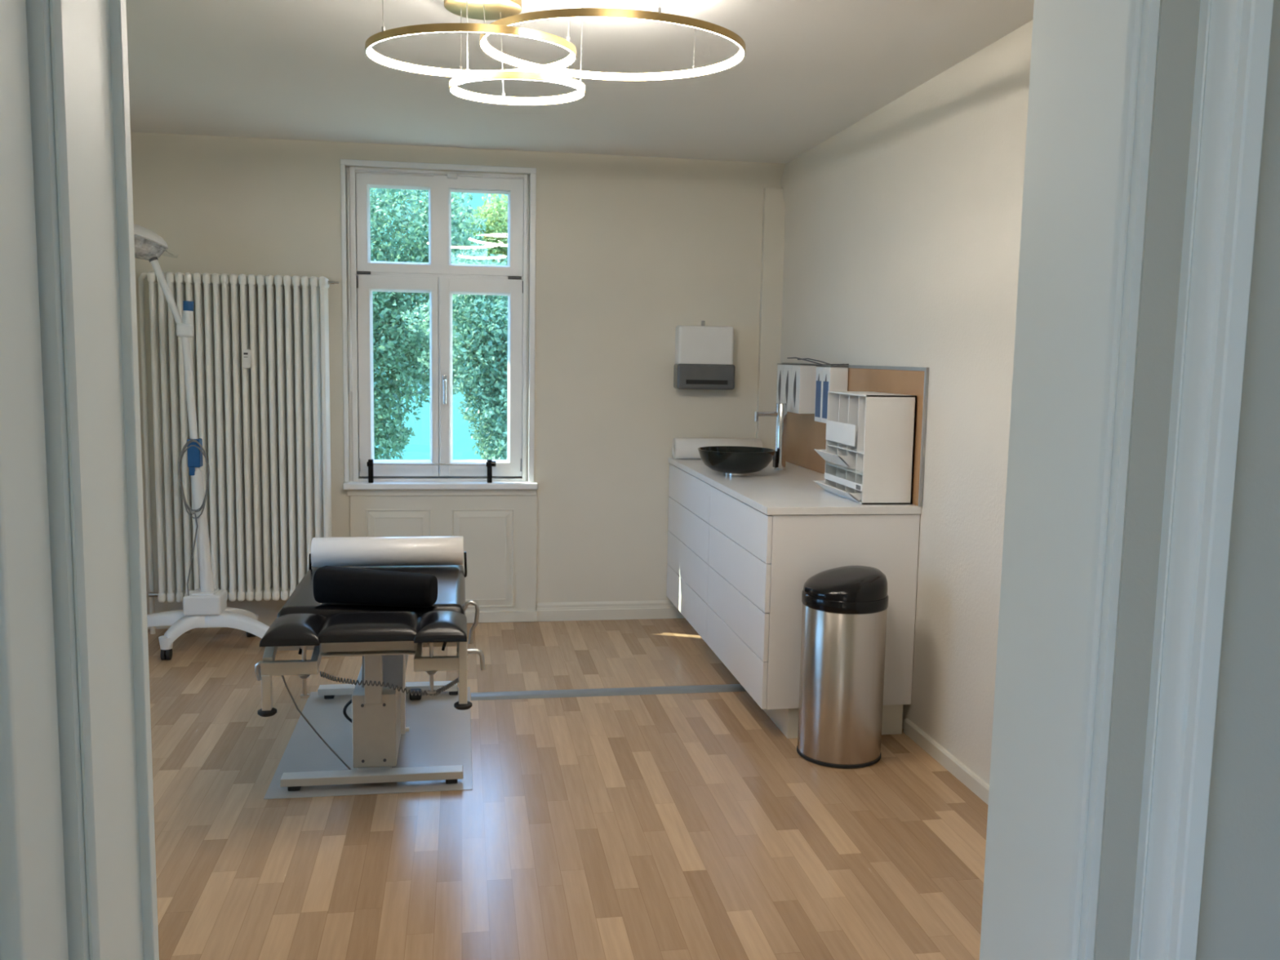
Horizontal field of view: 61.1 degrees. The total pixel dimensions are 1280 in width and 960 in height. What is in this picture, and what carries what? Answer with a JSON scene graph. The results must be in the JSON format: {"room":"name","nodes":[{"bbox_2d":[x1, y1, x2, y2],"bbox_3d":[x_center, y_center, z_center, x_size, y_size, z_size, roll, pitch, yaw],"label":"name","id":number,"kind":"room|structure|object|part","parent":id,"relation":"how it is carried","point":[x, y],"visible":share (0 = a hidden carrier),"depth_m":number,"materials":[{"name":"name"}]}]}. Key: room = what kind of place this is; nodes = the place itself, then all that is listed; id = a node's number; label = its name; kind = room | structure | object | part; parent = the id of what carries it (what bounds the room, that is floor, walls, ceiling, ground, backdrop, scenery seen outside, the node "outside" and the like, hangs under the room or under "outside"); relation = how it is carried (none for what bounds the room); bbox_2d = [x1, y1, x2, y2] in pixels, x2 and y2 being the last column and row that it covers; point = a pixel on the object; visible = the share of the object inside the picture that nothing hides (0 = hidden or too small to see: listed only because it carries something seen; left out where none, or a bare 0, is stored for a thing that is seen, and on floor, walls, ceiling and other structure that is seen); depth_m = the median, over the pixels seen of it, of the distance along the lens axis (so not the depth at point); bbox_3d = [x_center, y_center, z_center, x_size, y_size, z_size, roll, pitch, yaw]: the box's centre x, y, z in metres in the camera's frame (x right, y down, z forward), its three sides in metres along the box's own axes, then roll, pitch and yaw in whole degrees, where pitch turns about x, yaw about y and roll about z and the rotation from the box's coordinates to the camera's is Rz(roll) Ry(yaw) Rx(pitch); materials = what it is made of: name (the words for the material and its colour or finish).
{"room":"examination room","nodes":[
{"label":"examination room","id":0,"kind":"room"},
{"bbox_2d":[130,132,785,629],"bbox_3d":[-1.290,-0.512,6.093,4.735,2.580,0.462,0,7,-9],"label":"wall","id":1,"kind":"structure","parent":0,"point":[630,251],"depth_m":5.98,"materials":[{"name":"beige paint"}]},
{"bbox_2d":[138,272,155,634],"bbox_3d":[-2.554,-0.129,5.642,0.026,1.876,0.122,0,7,-9],"label":"pipe","id":2,"kind":"object","parent":1,"relation":"attached to","point":[141,297],"visible":0.95,"depth_m":5.58,"materials":[{"name":"white metal"}]},
{"bbox_2d":[146,271,338,602],"bbox_3d":[-2.077,-0.212,5.630,1.021,1.682,0.260,0,7,-9],"label":"radiator","id":3,"kind":"object","parent":1,"relation":"attached to","point":[255,341],"visible":0.8,"depth_m":5.56,"materials":[{"name":"white metal"}]},
{"bbox_2d":[340,159,537,622],"bbox_3d":[-1.085,-0.448,5.954,1.044,2.492,0.160,0,7,-9],"label":"window","id":4,"kind":"structure","parent":1,"relation":"in","point":[439,277],"depth_m":5.92,"materials":[{"name":"white paint"}]},
{"bbox_3d":[-1.544,-1.047,5.757,0.022,1.150,0.040,0,7,-9],"label":"opener rod","id":5,"kind":"part","parent":4,"relation":"part of","materials":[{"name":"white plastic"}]},
{"bbox_3d":[-1.323,0.437,5.947,0.350,0.557,0.008,0,7,-9],"label":"raised panel","id":6,"kind":"part","parent":4,"relation":"part of","materials":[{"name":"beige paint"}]},
{"bbox_3d":[-1.319,-0.564,5.924,0.426,1.090,0.057,0,7,-9],"label":"casement sash","id":7,"kind":"part","parent":4,"relation":"part of","materials":[{"name":"white paint"}]},
{"bbox_3d":[-1.077,-1.377,5.868,0.885,0.522,0.057,0,7,-9],"label":"fanlight sash","id":8,"kind":"part","parent":4,"relation":"part of","materials":[{"name":"white paint"}]},
{"bbox_3d":[-1.065,-0.494,5.908,0.026,0.155,0.053,0,7,-9],"label":"handle","id":9,"kind":"part","parent":4,"relation":"part of","materials":[{"name":"silver metal"}]},
{"bbox_3d":[-0.881,-0.564,5.997,0.456,1.090,0.057,0,7,-9],"label":"casement sash","id":10,"kind":"part","parent":4,"relation":"part of","materials":[{"name":"white paint"}]},
{"bbox_3d":[-0.873,0.436,6.021,0.346,0.557,0.008,0,7,-9],"label":"raised panel","id":11,"kind":"part","parent":4,"relation":"part of","materials":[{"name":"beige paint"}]},
{"bbox_2d":[342,480,537,489],"bbox_3d":[-1.087,0.029,5.953,1.045,0.035,0.122,0,7,-9],"label":"window sill","id":12,"kind":"structure","parent":1,"relation":"attached to","point":[351,485],"depth_m":5.90,"materials":[{"name":"white paint"}]},
{"bbox_2d":[366,458,495,483],"bbox_3d":[-1.133,-0.049,5.904,0.688,0.128,0.034,0,7,-9],"label":"bar","id":13,"kind":"object","parent":12,"relation":"on","point":[489,464],"visible":1,"depth_m":5.89,"materials":[{"name":"black metal"}]},
{"bbox_2d":[537,600,684,621],"bbox_3d":[-0.159,0.745,6.182,0.856,0.104,0.018,0,7,-9],"label":"baseboard","id":14,"kind":"structure","parent":1,"relation":"attached to","point":[655,609],"depth_m":6.17,"materials":[{"name":"white wood"}]},
{"bbox_2d":[673,320,734,390],"bbox_3d":[0.360,-0.697,6.041,0.328,0.382,0.130,0,7,-9],"label":"dispenser","id":15,"kind":"object","parent":1,"relation":"attached to","point":[704,354],"visible":1,"depth_m":5.99,"materials":[{"name":"white plastic"}]},
{"bbox_2d":[755,187,785,449],"bbox_3d":[0.746,-0.878,6.142,0.140,1.510,0.055,0,7,-9],"label":"column","id":16,"kind":"structure","parent":1,"relation":"attached to","point":[774,205],"depth_m":6.10,"materials":[{"name":"beige paint"}]},
{"bbox_2d":[147,617,988,959],"bbox_3d":[-0.508,1.328,1.858,4.800,0.080,8.900,0,7,-9],"label":"floor","id":17,"kind":"structure","parent":0,"point":[685,826],"depth_m":3.49,"materials":[{"name":"brown wood"}]},
{"bbox_2d":[133,223,269,660],"bbox_3d":[-2.196,-0.177,5.251,0.759,2.074,0.464,-2,7,-27],"label":"lamp","id":18,"kind":"object","parent":17,"relation":"on","point":[205,606],"visible":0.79,"depth_m":5.24,"materials":[{"name":"white plastic"}]},
{"bbox_3d":[-2.374,0.711,5.355,0.466,0.144,0.104,1,7,3],"label":"leg","id":19,"kind":"part","parent":18,"relation":"part of","materials":[{"name":"white plastic"}]},
{"bbox_3d":[-2.237,-0.878,5.140,0.151,0.332,0.034,0,7,-9],"label":"arm","id":20,"kind":"part","parent":18,"relation":"part of","materials":[{"name":"white plastic"}]},
{"bbox_3d":[-2.212,0.722,5.281,0.189,0.144,0.104,-5,9,-41],"label":"leg","id":21,"kind":"part","parent":18,"relation":"part of","materials":[{"name":"white plastic"}]},
{"bbox_3d":[-2.150,-0.828,5.160,0.050,0.048,0.049,0,7,-9],"label":"knob","id":22,"kind":"part","parent":18,"relation":"part of","materials":[{"name":"blue plastic"}]},
{"bbox_3d":[-1.979,0.720,5.340,0.326,0.144,0.104,1,7,1],"label":"leg","id":23,"kind":"part","parent":18,"relation":"part of","materials":[{"name":"white plastic"}]},
{"bbox_3d":[-2.087,0.699,5.503,0.104,0.144,0.340,3,7,19],"label":"leg","id":24,"kind":"part","parent":18,"relation":"part of","materials":[{"name":"white plastic"}]},
{"bbox_2d":[471,684,746,700],"bbox_3d":[-0.134,0.944,4.844,1.228,0.014,0.090,0,7,-9],"label":"cover","id":25,"kind":"object","parent":17,"relation":"on","point":[725,687],"visible":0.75,"depth_m":4.82,"materials":[{"name":"grey metal"}]},
{"bbox_2d":[666,463,711,642],"bbox_3d":[0.547,0.409,5.738,0.619,0.897,1.032,0,7,-9],"label":"base cabinet","id":26,"kind":"object","parent":17,"relation":"on","point":[689,496],"visible":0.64,"depth_m":5.62,"materials":[{"name":"white laminate"}]},
{"bbox_3d":[0.246,0.633,5.716,0.019,0.188,1.028,0,7,-9],"label":"drawer","id":27,"kind":"part","parent":26,"relation":"part of","materials":[{"name":"white laminate"}]},
{"bbox_3d":[0.250,0.442,5.694,0.019,0.190,1.028,0,7,-9],"label":"drawer","id":28,"kind":"part","parent":26,"relation":"part of","materials":[{"name":"white laminate"}]},
{"bbox_3d":[0.253,0.248,5.671,0.019,0.191,1.028,0,7,-9],"label":"drawer","id":29,"kind":"part","parent":26,"relation":"part of","materials":[{"name":"white laminate"}]},
{"bbox_3d":[0.257,0.058,5.649,0.019,0.185,1.028,0,7,-9],"label":"drawer","id":30,"kind":"part","parent":26,"relation":"part of","materials":[{"name":"white laminate"}]},
{"bbox_2d":[706,485,919,738],"bbox_3d":[0.710,0.525,4.750,0.620,0.898,0.983,0,7,-9],"label":"base cabinet","id":31,"kind":"object","parent":17,"relation":"on","point":[760,563],"visible":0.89,"depth_m":4.28,"materials":[{"name":"white paint"}]},
{"bbox_3d":[0.409,0.750,4.726,0.019,0.188,0.980,0,7,-9],"label":"drawer","id":32,"kind":"part","parent":31,"relation":"part of","materials":[{"name":"white paint"}]},
{"bbox_3d":[0.413,0.558,4.704,0.019,0.190,0.980,0,7,-9],"label":"drawer","id":33,"kind":"part","parent":31,"relation":"part of","materials":[{"name":"white paint"}]},
{"bbox_3d":[0.416,0.365,4.682,0.019,0.191,0.980,0,7,-9],"label":"drawer","id":34,"kind":"part","parent":31,"relation":"part of","materials":[{"name":"white laminate"}]},
{"bbox_3d":[0.420,0.174,4.660,0.019,0.185,0.980,0,7,-9],"label":"drawer","id":35,"kind":"part","parent":31,"relation":"part of","materials":[{"name":"white laminate"}]},
{"bbox_2d":[668,457,921,515],"bbox_3d":[0.633,0.003,5.199,0.628,0.030,2.022,0,7,-9],"label":"countertop","id":36,"kind":"structure","parent":31,"relation":"on","point":[793,491],"depth_m":4.64,"materials":[{"name":"white laminate"}]},
{"bbox_2d":[671,438,762,459],"bbox_3d":[0.433,-0.175,6.066,0.494,0.117,0.117,0,7,-9],"label":"paper roll","id":37,"kind":"object","parent":36,"relation":"on","point":[682,448],"visible":0.61,"depth_m":6.01,"materials":[{"name":"white paper"}]},
{"bbox_2d":[697,445,775,475],"bbox_3d":[0.468,-0.087,5.271,0.375,0.126,0.375,0,7,-9],"label":"vessel basin","id":38,"kind":"object","parent":36,"relation":"in","point":[732,460],"visible":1,"depth_m":5.15,"materials":[{"name":"black glass"}]},
{"bbox_2d":[754,403,787,471],"bbox_3d":[0.661,-0.219,5.509,0.177,0.342,0.066,0,7,-9],"label":"tap","id":39,"kind":"object","parent":36,"relation":"on","point":[780,455],"visible":0.97,"depth_m":5.50,"materials":[{"name":"silver metal"}]},
{"bbox_3d":[0.646,-0.334,5.487,0.122,0.023,0.023,-1,7,-17],"label":"spout","id":40,"kind":"part","parent":39,"relation":"part of","materials":[{"name":"silver metal"}]},
{"bbox_3d":[0.687,-0.106,5.519,0.010,0.085,0.050,0,7,-9],"label":"lever","id":41,"kind":"part","parent":39,"relation":"part of","materials":[{"name":"metal"}]},
{"bbox_2d":[813,391,916,504],"bbox_3d":[0.921,-0.144,4.499,0.257,0.431,0.465,0,7,-9],"label":"organizer box","id":42,"kind":"object","parent":36,"relation":"on","point":[868,455],"visible":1,"depth_m":4.30,"materials":[{"name":"white plastic"}]},
{"bbox_3d":[0.841,0.007,4.499,0.004,0.026,0.451,0,7,-9],"label":"label rail","id":43,"kind":"part","parent":42,"relation":"part of","materials":[{"name":"white plastic"}]},
{"bbox_3d":[0.799,0.518,4.272,0.600,0.770,0.018,0,7,-9],"label":"panel","id":44,"kind":"part","parent":31,"relation":"part of","materials":[{"name":"white paint"}]},
{"bbox_2d":[796,565,888,768],"bbox_3d":[0.766,0.690,4.109,0.323,0.718,0.321,0,7,-9],"label":"waste bin","id":45,"kind":"object","parent":17,"relation":"on","point":[845,608],"visible":1,"depth_m":3.99,"materials":[{"name":"silver metal"}]},
{"bbox_3d":[0.772,0.380,4.074,0.312,0.092,0.312,0,7,-9],"label":"lid","id":46,"kind":"part","parent":45,"relation":"part of","materials":[{"name":"black plastic"}]},
{"bbox_3d":[-1.013,1.001,4.254,0.692,0.004,1.165,0,7,-9],"label":"floor mat","id":47,"kind":"object","parent":17,"relation":"on","visible":0},
{"bbox_2d":[254,551,484,791],"bbox_3d":[-0.946,0.665,4.040,0.703,0.714,1.420,0,7,-9],"label":"table","id":48,"kind":"object","parent":47,"relation":"on","point":[384,636],"visible":0.95,"depth_m":3.59,"materials":[{"name":"black leather"}]},
{"bbox_3d":[-1.171,0.589,3.346,0.034,0.062,0.015,0,7,-9],"label":"crank handle","id":49,"kind":"part","parent":48,"relation":"part of","materials":[{"name":"metal"}]},
{"bbox_3d":[-1.154,0.656,3.352,0.027,0.114,0.032,0,7,-9],"label":"leg","id":50,"kind":"part","parent":48,"relation":"part of","materials":[{"name":"grey metal"}]},
{"bbox_3d":[-1.065,0.522,3.416,0.024,0.057,0.010,0,7,-9],"label":"locking lever","id":51,"kind":"part","parent":48,"relation":"part of","materials":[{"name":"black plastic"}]},
{"bbox_3d":[-1.042,0.588,3.367,0.044,0.175,0.044,0,7,-9],"label":"screw rod","id":52,"kind":"part","parent":48,"relation":"part of","materials":[{"name":"metal"}]},
{"bbox_3d":[-1.089,0.809,3.602,0.049,0.451,0.372,3,7,18],"label":"power cord","id":53,"kind":"part","parent":48,"relation":"part of","materials":[{"name":"black rubber"}]},
{"bbox_3d":[-0.929,0.638,3.779,0.059,0.276,0.060,0,7,-9],"label":"post","id":54,"kind":"part","parent":48,"relation":"part of","materials":[{"name":"grey metal"}]},
{"bbox_2d":[312,565,437,607],"bbox_3d":[-0.873,0.352,3.584,0.392,0.119,0.121,2,7,6],"label":"bolster cushion","id":55,"kind":"object","parent":48,"relation":"on","point":[331,584],"visible":1,"depth_m":3.54,"materials":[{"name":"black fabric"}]},
{"bbox_3d":[-0.960,0.587,4.115,0.142,0.250,0.560,0,7,-9],"label":"lift arm","id":56,"kind":"part","parent":48,"relation":"part of"},
{"bbox_2d":[311,536,463,567],"bbox_3d":[-0.979,0.278,4.223,0.573,0.114,0.114,0,7,-9],"label":"paper roll","id":57,"kind":"object","parent":48,"relation":"on","point":[391,550],"visible":1,"depth_m":4.18,"materials":[{"name":"white paper"}]},
{"bbox_3d":[-0.856,0.699,3.941,0.029,0.450,0.040,0,7,-9],"label":"guide rail","id":58,"kind":"part","parent":48,"relation":"part of","materials":[{"name":"white metal"}]},
{"bbox_3d":[-0.660,0.588,3.430,0.044,0.175,0.044,0,7,-9],"label":"screw rod","id":59,"kind":"part","parent":48,"relation":"part of","materials":[{"name":"metal"}]},
{"bbox_3d":[-0.627,0.521,3.489,0.024,0.057,0.010,0,7,-9],"label":"locking lever","id":60,"kind":"part","parent":48,"relation":"part of","materials":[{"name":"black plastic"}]},
{"bbox_3d":[-0.562,0.608,3.444,0.027,0.210,0.032,0,7,-9],"label":"leg","id":61,"kind":"part","parent":48,"relation":"part of","materials":[{"name":"grey metal"}]},
{"bbox_3d":[-0.592,0.490,3.736,0.079,0.154,0.015,0,7,-9],"label":"crank handle","id":62,"kind":"part","parent":48,"relation":"part of","materials":[{"name":"metal"}]},
{"bbox_3d":[-0.525,0.571,3.450,0.064,0.070,0.015,0,7,-9],"label":"crank handle","id":63,"kind":"part","parent":48,"relation":"part of","materials":[{"name":"metal"}]},
{"bbox_2d":[125,0,1034,163],"bbox_3d":[-0.480,-1.349,1.680,4.800,0.120,9.160,0,7,-9],"label":"ceiling","id":64,"kind":"structure","parent":0,"point":[809,71],"depth_m":4.14,"materials":[{"name":"white paint"}]},
{"bbox_2d":[364,0,745,105],"bbox_3d":[-0.240,-1.294,3.195,1.109,0.327,0.783,0,7,-9],"label":"ring chandelier","id":65,"kind":"object","parent":64,"relation":"hanging from","point":[507,11],"visible":1,"depth_m":3.23,"materials":[{"name":"gold metal"}]},
{"bbox_2d":[780,20,1032,785],"bbox_3d":[1.313,-0.193,3.728,0.266,2.580,5.128,0,7,-9],"label":"wall","id":66,"kind":"structure","parent":0,"point":[903,225],"depth_m":4.05,"materials":[{"name":"beige paint"}]},
{"bbox_2d":[782,362,928,506],"bbox_3d":[0.952,-0.276,5.162,0.012,0.543,1.925,0,7,-9],"label":"panel","id":67,"kind":"object","parent":66,"relation":"attached to","point":[804,434],"visible":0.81,"depth_m":4.73,"materials":[{"name":"brown wood"}]},
{"bbox_2d":[776,364,784,403],"bbox_3d":[0.794,-0.489,5.736,0.111,0.241,0.130,0,7,-9],"label":"glove box","id":68,"kind":"object","parent":67,"relation":"attached to","point":[780,367],"visible":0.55,"depth_m":5.71,"materials":[{"name":"white cardboard"}]},
{"bbox_2d":[783,364,792,412],"bbox_3d":[0.816,-0.474,5.605,0.111,0.241,0.130,0,7,-9],"label":"glove box","id":69,"kind":"object","parent":67,"relation":"attached to","point":[788,368],"visible":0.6,"depth_m":5.59,"materials":[{"name":"white cardboard"}]},
{"bbox_2d":[791,364,816,413],"bbox_3d":[0.838,-0.458,5.475,0.111,0.241,0.130,0,7,-9],"label":"glove box","id":70,"kind":"object","parent":67,"relation":"attached to","point":[803,376],"visible":0.84,"depth_m":5.41,"materials":[{"name":"white cardboard"}]},
{"bbox_2d":[777,357,848,367],"bbox_3d":[0.840,-0.589,5.400,0.141,0.042,0.790,0,7,-9],"label":"wire holder","id":71,"kind":"object","parent":67,"relation":"attached to","point":[797,358],"visible":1,"depth_m":5.19,"materials":[{"name":"grey metal"}]},
{"bbox_2d":[777,363,821,365],"bbox_3d":[0.819,-0.596,5.592,0.110,0.003,0.405,0,7,-9],"label":"tray","id":72,"kind":"object","parent":71,"relation":"on","point":[777,363],"depth_m":5.46,"materials":[{"name":"grey metal"}]},
{"bbox_2d":[816,365,848,367],"bbox_3d":[0.907,-0.536,5.122,0.088,0.003,0.210,0,7,-9],"label":"tray","id":73,"kind":"object","parent":71,"relation":"on","point":[816,366],"depth_m":5.03,"materials":[{"name":"grey metal"}]},
{"bbox_2d":[814,366,829,422],"bbox_3d":[0.896,-0.410,5.187,0.090,0.262,0.100,0,7,-9],"label":"glove box","id":74,"kind":"object","parent":67,"relation":"attached to","point":[820,370],"visible":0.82,"depth_m":5.17,"materials":[{"name":"white cardboard"}]},
{"bbox_2d":[814,380,821,417],"bbox_3d":[0.853,-0.387,5.184,0.004,0.173,0.072,0,7,-9],"label":"print","id":75,"kind":"object","parent":74,"relation":"attached to","point":[818,383],"depth_m":5.18},
{"bbox_2d":[821,366,848,422],"bbox_3d":[0.913,-0.398,5.085,0.090,0.262,0.100,0,7,-9],"label":"glove box","id":76,"kind":"object","parent":67,"relation":"attached to","point":[834,379],"visible":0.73,"depth_m":5.03,"materials":[{"name":"white cardboard"}]},
{"bbox_2d":[822,381,828,418],"bbox_3d":[0.870,-0.375,5.082,0.004,0.173,0.072,0,7,-9],"label":"print","id":77,"kind":"object","parent":76,"relation":"attached to","point":[825,384],"depth_m":5.08},
{"bbox_2d":[903,718,989,804],"bbox_3d":[1.312,1.162,2.980,0.018,0.058,2.892,0,7,-9],"label":"baseboard","id":78,"kind":"structure","parent":66,"relation":"attached to","point":[967,777],"depth_m":4.00,"materials":[{"name":"white wood"}]},
{"bbox_2d":[1093,0,1279,959],"bbox_3d":[-0.496,0.091,0.966,4.635,2.580,0.168,0,7,-9],"label":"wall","id":79,"kind":"structure","parent":0,"point":[1239,916],"depth_m":1.05,"materials":[{"name":"paint"}]},
{"bbox_2d":[0,0,1273,959],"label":"door frame","id":80,"kind":"structure","parent":79,"relation":"in","point":[78,882],"depth_m":1.01,"materials":[{"name":"white wood"}]},
{"bbox_3d":[-0.535,0.254,1.078,0.090,2.230,0.028,0,7,-9],"label":"casing","id":81,"kind":"part","parent":80,"relation":"part of","materials":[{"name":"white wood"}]},
{"bbox_3d":[0.519,0.286,1.054,0.042,2.210,0.058,0,7,-9],"label":"casing","id":82,"kind":"part","parent":80,"relation":"part of","materials":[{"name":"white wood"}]},
{"label":"outside","id":83,"kind":"structure","parent":0,"visible":0},
{"bbox_3d":[0.498,6.343,-2.996,120.000,0.500,52.500,0,7,-9],"label":"ground","id":84,"kind":"structure","parent":83,"visible":0},
{"bbox_2d":[369,187,487,459],"bbox_3d":[-3.834,-0.202,12.614,4.072,8.828,2.707,0,7,-9],"label":"tree","id":85,"kind":"object","parent":84,"relation":"on","point":[401,353],"visible":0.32,"depth_m":12.07,"materials":[{"name":"green plant"}]},
{"bbox_2d":[400,243,507,459],"bbox_3d":[-1.198,0.920,11.135,2.232,7.003,2.219,6,8,35],"label":"tree","id":86,"kind":"object","parent":84,"relation":"on","point":[479,344],"visible":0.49,"depth_m":10.40,"materials":[{"name":"green plant"}]},
{"bbox_2d":[457,193,507,297],"bbox_3d":[-2.166,-0.219,15.970,1.866,8.121,1.701,0,7,-9],"label":"tree","id":87,"kind":"object","parent":84,"relation":"on","point":[495,237],"visible":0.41,"depth_m":15.08,"materials":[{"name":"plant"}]},
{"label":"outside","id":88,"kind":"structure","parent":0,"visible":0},
{"bbox_2d":[373,377,505,459],"bbox_3d":[-22.884,-10.184,138.894,240.000,0.300,238.000,0,7,-9],"label":"sky","id":89,"kind":"structure","parent":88,"point":[419,447],"depth_m":79.50,"materials":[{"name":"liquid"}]}
]}

